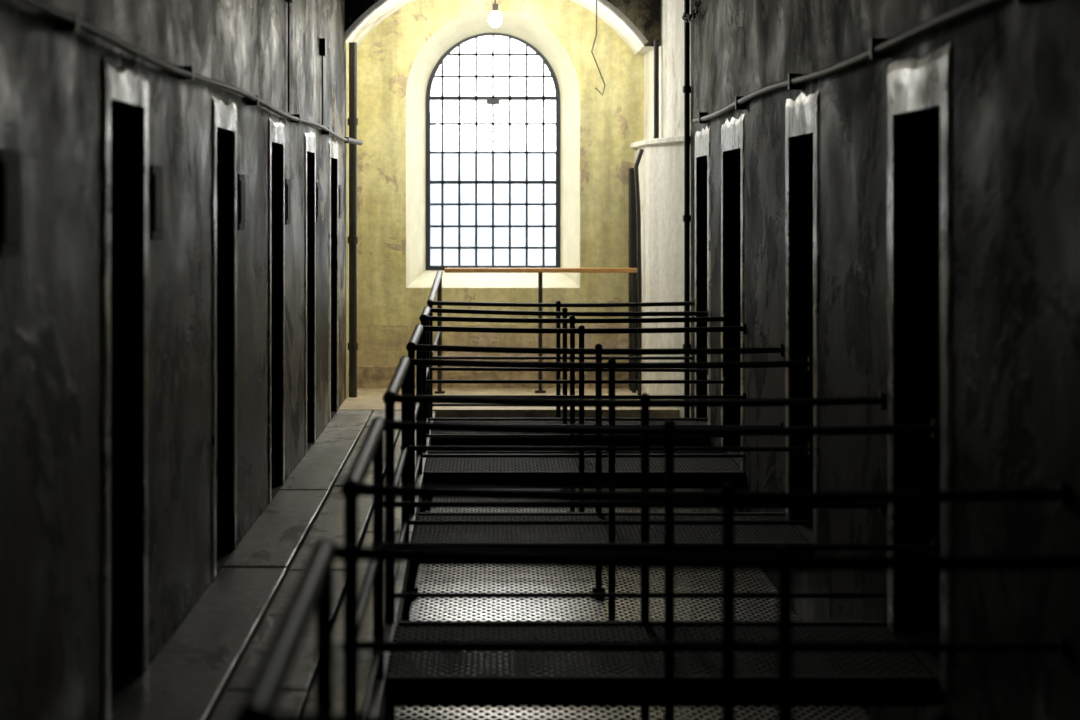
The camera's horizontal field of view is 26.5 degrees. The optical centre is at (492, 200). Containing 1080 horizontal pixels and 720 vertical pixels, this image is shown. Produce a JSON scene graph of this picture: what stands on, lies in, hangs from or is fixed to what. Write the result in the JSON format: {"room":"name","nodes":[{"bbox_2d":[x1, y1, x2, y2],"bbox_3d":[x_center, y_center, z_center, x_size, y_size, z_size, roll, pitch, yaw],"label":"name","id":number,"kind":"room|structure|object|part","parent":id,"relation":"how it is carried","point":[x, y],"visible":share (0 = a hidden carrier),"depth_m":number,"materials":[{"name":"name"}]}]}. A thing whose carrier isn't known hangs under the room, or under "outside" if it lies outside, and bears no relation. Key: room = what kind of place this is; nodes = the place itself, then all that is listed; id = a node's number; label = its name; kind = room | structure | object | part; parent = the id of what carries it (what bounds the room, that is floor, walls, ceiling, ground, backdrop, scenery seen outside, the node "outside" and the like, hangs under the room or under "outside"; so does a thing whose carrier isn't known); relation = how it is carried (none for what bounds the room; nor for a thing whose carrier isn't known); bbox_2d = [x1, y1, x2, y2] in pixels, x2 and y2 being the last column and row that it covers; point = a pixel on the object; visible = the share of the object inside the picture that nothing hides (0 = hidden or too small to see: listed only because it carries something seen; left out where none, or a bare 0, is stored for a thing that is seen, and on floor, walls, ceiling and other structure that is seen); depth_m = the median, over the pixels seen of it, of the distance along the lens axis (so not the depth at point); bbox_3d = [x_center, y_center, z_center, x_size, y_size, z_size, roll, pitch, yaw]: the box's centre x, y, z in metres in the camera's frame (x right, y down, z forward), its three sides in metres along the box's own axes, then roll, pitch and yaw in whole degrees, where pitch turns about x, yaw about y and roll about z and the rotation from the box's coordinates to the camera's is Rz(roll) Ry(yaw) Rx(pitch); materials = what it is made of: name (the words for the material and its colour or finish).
{"room":"prison interior","nodes":[
{"label":"prison interior","id":0,"kind":"room"},
{"bbox_2d":[0,0,345,719],"bbox_3d":[-1.235,1.110,8.650,0.001,7.500,23.300,0,0,0],"label":"wall","id":1,"kind":"structure","parent":0,"point":[51,81],"depth_m":8.35,"materials":[{"name":"paint"}]},
{"bbox_2d":[0,149,20,256],"bbox_3d":[-1.228,0.005,5.825,0.014,0.270,0.250,0,0,0],"label":"plate","id":2,"kind":"object","parent":1,"relation":"attached to","point":[10,160],"visible":1,"depth_m":5.79,"materials":[{"name":"black metal"}]},
{"bbox_2d":[101,55,148,719],"bbox_3d":[-1.246,0.596,7.695,0.039,2.129,0.978,0,0,0],"label":"surround","id":3,"kind":"object","parent":1,"relation":"attached to","point":[122,84],"visible":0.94,"depth_m":8.05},
{"bbox_2d":[111,100,141,713],"bbox_3d":[-1.460,0.665,7.695,0.450,1.990,0.710,0,0,0],"label":"doorway","id":4,"kind":"structure","parent":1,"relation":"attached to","point":[123,677],"depth_m":8.05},
{"bbox_2d":[151,165,162,239],"bbox_3d":[-1.228,0.005,8.375,0.014,0.270,0.250,0,0,0],"label":"plate","id":5,"kind":"object","parent":1,"relation":"attached to","point":[156,171],"visible":1,"depth_m":8.33,"materials":[{"name":"black metal"}]},
{"bbox_2d":[14,0,362,144],"bbox_3d":[-1.164,-0.499,8.176,0.141,0.063,22.153,0,0,0],"label":"conduit pipe","id":6,"kind":"object","parent":1,"relation":"attached to","point":[67,22],"visible":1,"depth_m":7.94,"materials":[{"name":"metal"}]},
{"bbox_2d":[211,97,236,579],"bbox_3d":[-1.246,0.595,10.515,0.039,2.130,0.978,0,0,0],"label":"surround","id":7,"kind":"object","parent":1,"relation":"attached to","point":[224,117],"visible":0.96,"depth_m":10.36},
{"bbox_2d":[217,128,232,570],"bbox_3d":[-1.460,0.665,10.515,0.450,1.990,0.710,0,0,0],"label":"doorway","id":8,"kind":"structure","parent":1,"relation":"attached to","point":[224,137],"depth_m":10.87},
{"bbox_2d":[238,174,244,229],"bbox_3d":[-1.228,0.005,11.195,0.014,0.270,0.250,0,0,0],"label":"plate","id":9,"kind":"object","parent":1,"relation":"attached to","point":[241,178],"visible":1,"depth_m":11.11,"materials":[{"name":"black metal"}]},
{"bbox_2d":[268,117,284,502],"bbox_3d":[-1.246,0.594,13.030,0.039,2.132,0.988,0,0,0],"label":"surround","id":10,"kind":"object","parent":1,"relation":"attached to","point":[276,131],"visible":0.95,"depth_m":13.39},
{"bbox_2d":[272,143,281,496],"bbox_3d":[-1.460,0.665,13.030,0.450,1.990,0.720,0,0,0],"label":"reveal","id":11,"kind":"object","parent":1,"relation":"attached to","point":[275,155],"visible":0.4,"depth_m":13.39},
{"bbox_2d":[285,179,290,224],"bbox_3d":[-1.228,0.005,13.715,0.014,0.270,0.250,0,0,0],"label":"plate","id":12,"kind":"object","parent":1,"relation":"attached to","point":[287,181],"visible":1,"depth_m":13.66,"materials":[{"name":"black metal"}]},
{"bbox_2d":[285,0,293,111],"bbox_3d":[-1.214,-0.920,13.660,0.039,0.780,0.120,0,0,0],"label":"conduit pipe","id":13,"kind":"object","parent":1,"relation":"attached to","point":[287,1],"visible":1,"depth_m":13.65,"materials":[{"name":"metal"}]},
{"bbox_2d":[304,131,315,453],"bbox_3d":[-1.246,0.591,15.425,0.039,2.138,0.919,0,0,0],"label":"surround","id":14,"kind":"object","parent":1,"relation":"attached to","point":[309,138],"visible":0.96,"depth_m":15.75,"materials":[{"name":"white paint"}]},
{"bbox_2d":[307,152,313,449],"bbox_3d":[-1.460,0.665,15.425,0.450,1.990,0.650,0,0,0],"label":"reveal","id":15,"kind":"object","parent":1,"relation":"attached to","point":[309,154],"visible":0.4,"depth_m":15.75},
{"bbox_2d":[316,182,319,220],"bbox_3d":[-1.228,0.005,16.075,0.014,0.270,0.250,0,0,0],"label":"plate","id":16,"kind":"object","parent":1,"relation":"attached to","point":[317,183],"visible":1,"depth_m":16.00,"materials":[{"name":"grey metal"}]},
{"bbox_2d":[320,38,325,124],"bbox_3d":[-1.214,-0.845,16.360,0.039,0.630,0.120,0,0,0],"label":"junction box","id":17,"kind":"object","parent":1,"relation":"attached to","point":[322,40],"visible":0.7,"depth_m":16.32,"materials":[{"name":"paint"}]},
{"bbox_2d":[328,140,338,421],"bbox_3d":[-1.246,0.591,17.674,0.039,2.138,1.019,0,0,0],"label":"surround","id":18,"kind":"object","parent":1,"relation":"attached to","point":[333,146],"visible":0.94,"depth_m":18.05,"materials":[{"name":"white paint"}]},
{"bbox_2d":[331,159,335,417],"bbox_3d":[-1.460,0.665,17.675,0.450,1.990,0.750,0,0,0],"label":"reveal","id":19,"kind":"object","parent":1,"relation":"attached to","point":[333,409],"visible":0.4,"depth_m":18.05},
{"bbox_2d":[338,185,341,218],"bbox_3d":[-1.228,0.005,18.375,0.014,0.270,0.250,0,0,0],"label":"plate","id":20,"kind":"object","parent":1,"relation":"attached to","point":[339,186],"visible":1,"depth_m":18.29,"materials":[{"name":"grey metal"}]},
{"bbox_2d":[346,42,348,398],"bbox_3d":[-1.229,0.060,19.725,0.001,3.200,1.150,0,0,0],"label":"wall","id":21,"kind":"structure","parent":0,"point":[347,44],"depth_m":19.32,"materials":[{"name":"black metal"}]},
{"bbox_2d":[348,42,357,397],"bbox_3d":[-1.185,0.160,19.350,0.090,3.000,0.090,0,0,0],"label":"drainpipe","id":22,"kind":"object","parent":21,"relation":"attached to","point":[352,120],"visible":1,"depth_m":19.32,"materials":[{"name":"metal"}]},
{"bbox_2d":[110,388,679,719],"bbox_3d":[0.158,1.810,8.653,2.785,0.300,23.293,0,0,0],"label":"floor","id":23,"kind":"structure","parent":0,"point":[207,668],"depth_m":9.80,"materials":[{"name":"grey concrete"}]},
{"bbox_2d":[233,539,335,719],"bbox_3d":[-0.367,1.161,4.250,0.058,0.821,1.718,0,0,0],"label":"walkway railing","id":24,"kind":"object","parent":23,"relation":"on","point":[264,693],"visible":1,"depth_m":3.97,"materials":[{"name":"black metal"}]},
{"bbox_2d":[340,417,385,715],"bbox_3d":[-0.391,1.161,7.075,0.058,0.821,1.848,0,0,0],"label":"walkway railing","id":25,"kind":"object","parent":23,"relation":"on","point":[357,474],"visible":0.94,"depth_m":6.99,"materials":[{"name":"black metal"}]},
{"bbox_2d":[383,356,409,581],"bbox_3d":[-0.417,1.161,10.075,0.058,0.821,2.108,0,0,0],"label":"walkway railing","id":26,"kind":"object","parent":23,"relation":"on","point":[389,397],"visible":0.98,"depth_m":10.01,"materials":[{"name":"grey metal"}]},
{"bbox_2d":[406,324,423,484],"bbox_3d":[-0.443,1.161,13.100,0.058,0.821,1.858,0,0,0],"label":"walkway railing","id":27,"kind":"object","parent":23,"relation":"on","point":[411,346],"visible":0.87,"depth_m":12.98,"materials":[{"name":"black metal"}]},
{"bbox_2d":[419,306,430,421],"bbox_3d":[-0.465,1.161,15.775,0.058,0.821,1.208,0,0,0],"label":"walkway railing","id":28,"kind":"object","parent":23,"relation":"on","point":[426,311],"visible":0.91,"depth_m":15.54,"materials":[{"name":"black metal"}]},
{"bbox_2d":[427,270,444,393],"bbox_3d":[-0.461,1.129,18.642,0.091,1.061,2.287,0,0,0],"label":"walkway railing","id":29,"kind":"object","parent":23,"relation":"on","point":[436,288],"visible":0.82,"depth_m":19.72,"materials":[{"name":"black metal"}]},
{"bbox_2d":[444,268,636,392],"bbox_3d":[0.415,1.120,19.800,1.670,1.080,0.100,0,0,0],"label":"barrier","id":30,"kind":"object","parent":23,"relation":"on","point":[539,271],"visible":0.8,"depth_m":19.77,"materials":[{"name":"brown wood"}]},
{"bbox_3d":[0.415,0.600,19.800,1.670,0.040,0.070,0,0,0],"label":"timber handrail","id":31,"kind":"part","parent":30,"relation":"part of","materials":[{"name":"brown wood"}]},
{"bbox_2d":[345,0,653,53],"bbox_3d":[0.170,-1.618,19.700,2.860,0.644,1.200,0,0,0],"label":"arch soffit","id":32,"kind":"object","parent":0,"point":[372,21],"visible":0.92,"depth_m":19.71,"materials":[{"name":"white paint"}]},
{"bbox_2d":[489,0,501,26],"bbox_3d":[0.020,-1.705,19.500,0.116,0.450,0.116,0,0,0],"label":"pendant lamp","id":33,"kind":"object","parent":32,"relation":"hanging from","point":[495,18],"visible":1,"depth_m":19.47,"materials":[{"name":"glass"}]},
{"bbox_3d":[0.020,-1.770,19.500,0.050,0.320,0.050,0,0,0],"label":"cord and holder","id":34,"kind":"part","parent":33,"relation":"part of","materials":[{"name":"paint"}]},
{"bbox_3d":[0.020,-1.550,19.500,0.116,0.139,0.116,0,0,0],"label":"bulb","id":35,"kind":"part","parent":33,"relation":"part of","materials":[{"name":"white glass"}]},
{"bbox_2d":[591,0,605,94],"bbox_3d":[0.875,-1.333,19.000,0.120,0.915,0.012,0,0,0],"label":"hanging cable","id":36,"kind":"object","parent":32,"relation":"hanging from","point":[596,0],"visible":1,"depth_m":19.00,"materials":[{"name":"paint"}]},
{"bbox_2d":[357,0,643,719],"bbox_3d":[0.000,1.110,20.350,3.400,7.500,0.100,0,0,0],"label":"wall","id":37,"kind":"structure","parent":0,"point":[610,121],"depth_m":20.30,"materials":[{"name":"yellow paint"}]},
{"bbox_2d":[357,325,628,365],"bbox_3d":[0.000,1.280,20.322,3.400,0.360,0.056,0,0,0],"label":"dado","id":38,"kind":"object","parent":37,"relation":"attached to","point":[378,345],"depth_m":20.29,"materials":[{"name":"yellow paint"}]},
{"bbox_2d":[406,11,579,287],"bbox_3d":[0.000,-0.459,20.650,1.544,2.458,0.700,0,0,0],"label":"splayed reveal","id":39,"kind":"object","parent":37,"relation":"attached to","point":[417,276],"visible":0.8,"depth_m":20.51,"materials":[{"name":"white paint"}]},
{"bbox_2d":[426,33,559,269],"bbox_3d":[0.000,-0.459,20.780,1.237,2.188,0.060,0,0,0],"label":"frame","id":40,"kind":"object","parent":39,"relation":"attached to","point":[435,69],"visible":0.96,"depth_m":20.76,"materials":[{"name":"metal"}]},
{"bbox_2d":[357,366,628,387],"bbox_3d":[0.000,1.710,20.308,3.400,0.500,0.085,0,0,0],"label":"baseboard","id":41,"kind":"structure","parent":37,"relation":"attached to","point":[367,376],"depth_m":20.27,"materials":[{"name":"stone"}]},
{"bbox_2d":[430,35,555,264],"bbox_3d":[0.000,-0.449,20.780,1.224,2.158,0.022,0,0,0],"label":"bars","id":42,"kind":"object","parent":37,"relation":"attached to","point":[459,54],"visible":0.9,"depth_m":20.77,"materials":[{"name":"metal"}]},
{"bbox_2d":[486,99,499,104],"bbox_3d":[0.000,-0.900,20.750,0.120,0.050,0.030,0,0,0],"label":"latch","id":43,"kind":"object","parent":42,"relation":"attached to","point":[488,101],"visible":1,"depth_m":20.74,"materials":[{"name":"metal"}]},
{"bbox_2d":[345,0,660,45],"bbox_3d":[0.170,-1.965,19.100,2.860,1.350,0.001,0,0,0],"label":"arch spandrel","id":44,"kind":"object","parent":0,"point":[645,15],"depth_m":19.10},
{"bbox_2d":[634,0,689,719],"bbox_3d":[1.373,1.110,19.097,0.144,7.500,2.417,0,0,-5],"label":"wall","id":45,"kind":"structure","parent":0,"point":[661,166],"depth_m":18.74,"materials":[{"name":"white paint"}]},
{"bbox_2d":[345,0,647,44],"bbox_3d":[0.000,-1.642,19.090,2.590,0.676,0.040,0,0,0],"label":"trim","id":46,"kind":"structure","parent":45,"relation":"attached to","point":[379,3],"depth_m":19.07,"materials":[{"name":"paint"}]},
{"bbox_2d":[427,299,708,489],"bbox_3d":[0.519,1.425,16.925,2.068,1.351,1.220,0,0,0],"label":"footbridge","id":47,"kind":"object","parent":45,"relation":"attached to","point":[435,441],"visible":0.62,"depth_m":16.35,"materials":[{"name":"black paint"}]},
{"bbox_3d":[0.515,1.425,17.500,2.060,1.351,0.070,0,0,0],"label":"railing","id":48,"kind":"part","parent":47,"relation":"part of","materials":[{"name":"black metal"}]},
{"bbox_3d":[0.550,1.710,16.925,1.990,0.100,1.150,0,0,0],"label":"deck frame","id":49,"kind":"part","parent":47,"relation":"part of","materials":[{"name":"metal"}]},
{"bbox_2d":[416,314,745,535],"bbox_3d":[0.529,1.423,14.600,2.048,1.353,1.270,0,0,0],"label":"footbridge","id":50,"kind":"object","parent":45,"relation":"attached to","point":[572,470],"visible":0.8,"depth_m":14.00,"materials":[{"name":"black paint"}]},
{"bbox_3d":[0.560,1.710,14.600,1.970,0.100,1.200,0,0,0],"label":"deck frame","id":51,"kind":"part","parent":50,"relation":"part of","materials":[{"name":"metal"}]},
{"bbox_2d":[400,344,811,620],"bbox_3d":[0.541,1.427,11.650,2.023,1.346,1.170,0,0,0],"label":"footbridge","id":52,"kind":"object","parent":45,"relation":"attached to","point":[611,526],"visible":0.66,"depth_m":11.29,"materials":[{"name":"black paint"}]},
{"bbox_3d":[0.572,1.710,11.650,1.945,0.100,1.100,0,0,0],"label":"deck frame","id":53,"kind":"part","parent":52,"relation":"part of","materials":[{"name":"metal"}]},
{"bbox_2d":[267,709,953,719],"bbox_3d":[0.579,1.429,2.860,1.948,1.343,1.190,0,0,0],"label":"footbridge","id":54,"kind":"object","parent":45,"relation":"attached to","point":[938,714],"visible":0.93,"depth_m":3.41,"materials":[{"name":"black paint"}]},
{"bbox_2d":[629,168,635,390],"bbox_3d":[1.225,0.685,20.120,0.050,1.950,0.280,0,0,0],"label":"door","id":55,"kind":"structure","parent":45,"relation":"in","point":[632,194],"depth_m":19.98,"materials":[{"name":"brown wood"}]},
{"bbox_2d":[395,489,870,719],"bbox_3d":[0.556,2.129,11.094,1.971,0.042,14.218,0,0,0],"label":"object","id":56,"kind":"object","parent":45,"relation":"attached to","point":[857,712],"visible":0.16,"depth_m":12.08,"materials":[{"name":"black paint"}]},
{"bbox_2d":[634,149,643,394],"bbox_3d":[1.245,0.607,19.500,0.085,2.106,0.036,0,0,0],"label":"pipe","id":57,"kind":"object","parent":45,"relation":"attached to","point":[636,173],"visible":0.82,"depth_m":19.49,"materials":[{"name":"metal"}]},
{"bbox_2d":[371,392,937,719],"bbox_3d":[0.555,1.427,8.510,1.996,1.346,1.150,0,0,0],"label":"footbridge","id":58,"kind":"object","parent":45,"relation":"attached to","point":[647,687],"visible":0.88,"depth_m":8.10,"materials":[{"name":"black paint"}]},
{"bbox_3d":[0.586,1.710,8.510,1.918,0.100,1.080,0,0,0],"label":"deck frame","id":59,"kind":"part","parent":58,"relation":"part of","materials":[{"name":"metal"}]},
{"bbox_2d":[654,40,658,138],"bbox_3d":[1.360,-0.925,19.050,0.044,0.830,0.044,0,0,0],"label":"pipe","id":60,"kind":"object","parent":45,"relation":"attached to","point":[656,42],"visible":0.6,"depth_m":19.03,"materials":[{"name":"paint"}]},
{"bbox_2d":[630,136,683,147],"bbox_3d":[1.346,-0.490,19.085,0.157,0.045,2.400,0,0,-7],"label":"trim","id":61,"kind":"structure","parent":45,"relation":"attached to","point":[675,139],"depth_m":18.69,"materials":[{"name":"paint"}]},
{"bbox_2d":[683,0,690,417],"bbox_3d":[1.505,-0.365,17.750,0.066,4.450,0.066,0,0,0],"label":"drainpipe","id":62,"kind":"object","parent":45,"relation":"attached to","point":[686,88],"visible":0.76,"depth_m":17.73,"materials":[{"name":"metal"}]},
{"bbox_2d":[682,0,701,22],"bbox_3d":[1.470,-1.464,16.750,0.064,0.285,1.002,0,0,-4],"label":"hanging chain","id":63,"kind":"object","parent":45,"relation":"hanging from","point":[688,17],"visible":1,"depth_m":16.75,"materials":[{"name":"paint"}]},
{"bbox_2d":[316,482,1079,719],"bbox_3d":[0.567,1.429,5.630,1.972,1.343,1.170,0,0,0],"label":"railing","id":64,"kind":"object","parent":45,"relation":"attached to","point":[785,562],"visible":0.91,"depth_m":6.17,"materials":[{"name":"black metal"}]},
{"bbox_2d":[690,0,1079,719],"bbox_3d":[1.545,1.110,7.450,0.001,7.500,20.900,0,0,0],"label":"wall","id":65,"kind":"structure","parent":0,"point":[1015,68],"depth_m":7.56,"materials":[{"name":"paint"}]},
{"bbox_2d":[697,156,706,424],"bbox_3d":[1.770,0.665,16.850,0.450,1.990,0.900,0,0,0],"label":"reveal","id":66,"kind":"object","parent":65,"relation":"attached to","point":[703,294],"visible":0.2,"depth_m":17.30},
{"bbox_2d":[695,125,710,424],"bbox_3d":[1.556,0.557,16.850,0.039,2.205,1.238,0,0,0],"label":"surround","id":67,"kind":"object","parent":65,"relation":"attached to","point":[702,139],"visible":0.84,"depth_m":17.27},
{"bbox_2d":[724,149,740,466],"bbox_3d":[1.770,0.665,14.750,0.450,1.990,1.100,0,0,0],"label":"reveal","id":68,"kind":"object","parent":65,"relation":"attached to","point":[733,340],"visible":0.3,"depth_m":15.30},
{"bbox_2d":[721,113,744,470],"bbox_3d":[1.556,0.557,14.750,0.039,2.207,1.438,0,0,0],"label":"surround","id":69,"kind":"object","parent":65,"relation":"attached to","point":[732,132],"visible":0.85,"depth_m":15.25,"materials":[{"name":"white paint"}]},
{"bbox_2d":[790,133,812,543],"bbox_3d":[1.770,0.665,11.440,0.450,1.990,0.920,0,0,0],"label":"reveal","id":70,"kind":"object","parent":65,"relation":"attached to","point":[803,144],"visible":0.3,"depth_m":11.90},
{"bbox_2d":[785,88,819,543],"bbox_3d":[1.556,0.558,11.438,0.039,2.205,1.256,0,0,0],"label":"surround","id":71,"kind":"object","parent":65,"relation":"attached to","point":[801,114],"visible":0.8,"depth_m":11.77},
{"bbox_2d":[693,0,1037,122],"bbox_3d":[1.514,-0.600,7.100,0.059,0.080,20.001,0,0,0],"label":"conduit pipe","id":72,"kind":"object","parent":65,"relation":"attached to","point":[878,47],"visible":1,"depth_m":8.99,"materials":[{"name":"metal"}]},
{"bbox_2d":[895,106,939,680],"bbox_3d":[1.770,0.665,8.325,0.450,1.990,0.930,0,0,0],"label":"doorway","id":73,"kind":"structure","parent":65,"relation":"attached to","point":[920,401],"depth_m":8.79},
{"bbox_2d":[887,41,952,691],"bbox_3d":[1.556,0.560,8.326,0.039,2.200,1.268,0,0,0],"label":"surround","id":74,"kind":"object","parent":65,"relation":"attached to","point":[914,85],"visible":0.94,"depth_m":8.13,"materials":[{"name":"grey paint"}]},
{"label":"outside","id":75,"kind":"structure","parent":0,"visible":0},
{"label":"ground","id":76,"kind":"structure","parent":75,"visible":0},
{"bbox_2d":[430,110,555,264],"bbox_3d":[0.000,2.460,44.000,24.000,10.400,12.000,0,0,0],"label":"window pane","id":77,"kind":"structure","parent":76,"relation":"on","point":[484,161],"depth_m":44.00,"materials":[{"name":"glass"}]}
]}

